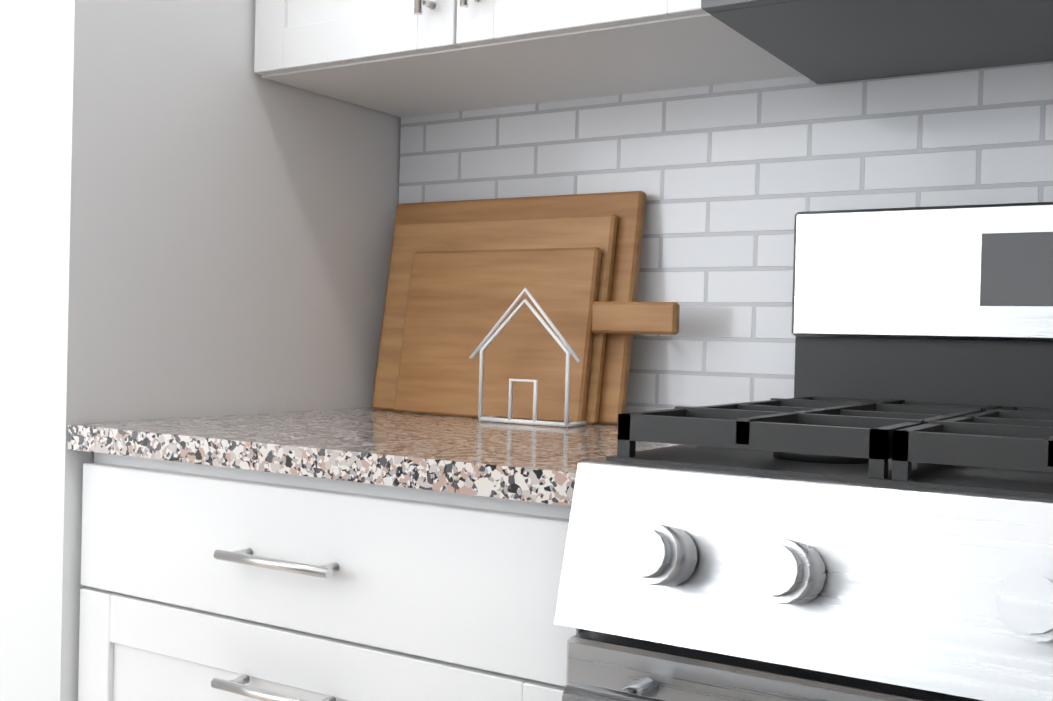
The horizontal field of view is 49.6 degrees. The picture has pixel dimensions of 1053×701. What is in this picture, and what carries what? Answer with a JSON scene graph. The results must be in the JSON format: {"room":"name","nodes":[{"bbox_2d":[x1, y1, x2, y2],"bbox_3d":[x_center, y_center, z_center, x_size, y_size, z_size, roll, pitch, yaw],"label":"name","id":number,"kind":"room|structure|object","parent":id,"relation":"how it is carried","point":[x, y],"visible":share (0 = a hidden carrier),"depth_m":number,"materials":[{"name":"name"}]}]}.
{"room":"kitchen","nodes":[
{"label":"kitchen","id":0,"kind":"room"},
{"bbox_2d":[0,0,400,700],"bbox_3d":[-0.274,-0.354,2.030,0.220,2.720,1.390,2,1,32],"label":"wall","id":1,"kind":"structure","parent":0,"point":[196,216],"depth_m":1.49,"materials":[{"name":"white paint"}]},
{"bbox_2d":[254,0,878,127],"bbox_3d":[0.040,-0.874,1.564,0.772,0.985,0.350,2,1,32],"label":"upper cabinet","id":2,"kind":"object","parent":1,"relation":"attached to","point":[424,63],"depth_m":1.54,"materials":[{"name":"white wood"}]},
{"bbox_2d":[701,0,1052,83],"bbox_3d":[0.599,-0.560,1.137,0.759,0.421,0.454,2,1,32],"label":"range hood","id":3,"kind":"object","parent":2,"relation":"attached to","point":[824,41],"visible":1,"depth_m":1.28,"materials":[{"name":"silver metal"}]},
{"bbox_3d":[-1.178,1.030,0.244,7.850,0.060,10.040,2,1,32],"label":"floor","id":4,"kind":"structure","parent":0,"visible":0},
{"bbox_2d":[78,456,585,700],"bbox_3d":[-0.094,0.574,1.479,0.708,0.885,0.620,2,1,32],"label":"base cabinet","id":5,"kind":"object","parent":4,"relation":"on","point":[361,554],"depth_m":1.20,"materials":[{"name":"white wood"}]},
{"bbox_2d":[67,407,681,507],"bbox_3d":[-0.088,0.115,1.467,0.709,0.030,0.639,2,1,32],"label":"countertop","id":6,"kind":"structure","parent":5,"relation":"on","point":[444,455],"depth_m":1.25,"materials":[{"name":"multicoloured stone"}]},
{"bbox_2d":[372,191,679,424],"bbox_3d":[-0.011,-0.068,1.702,0.540,0.335,0.114,2,1,32],"label":"cutting boards","id":7,"kind":"object","parent":6,"relation":"on","point":[462,274],"visible":0.88,"depth_m":1.68,"materials":[{"name":"brown wood"}]},
{"bbox_2d":[470,287,585,426],"bbox_3d":[0.009,0.007,1.587,0.181,0.188,0.053,2,1,32],"label":"decor","id":8,"kind":"object","parent":6,"relation":"on","point":[562,342],"visible":0.98,"depth_m":1.56,"materials":[{"name":"white"}]},
{"bbox_2d":[554,202,1052,700],"bbox_3d":[0.503,0.422,1.033,0.759,1.185,0.721,2,1,32],"label":"gas range","id":9,"kind":"object","parent":4,"relation":"on","point":[865,513],"visible":1,"depth_m":0.93,"materials":[{"name":"silver metal"}]}
]}

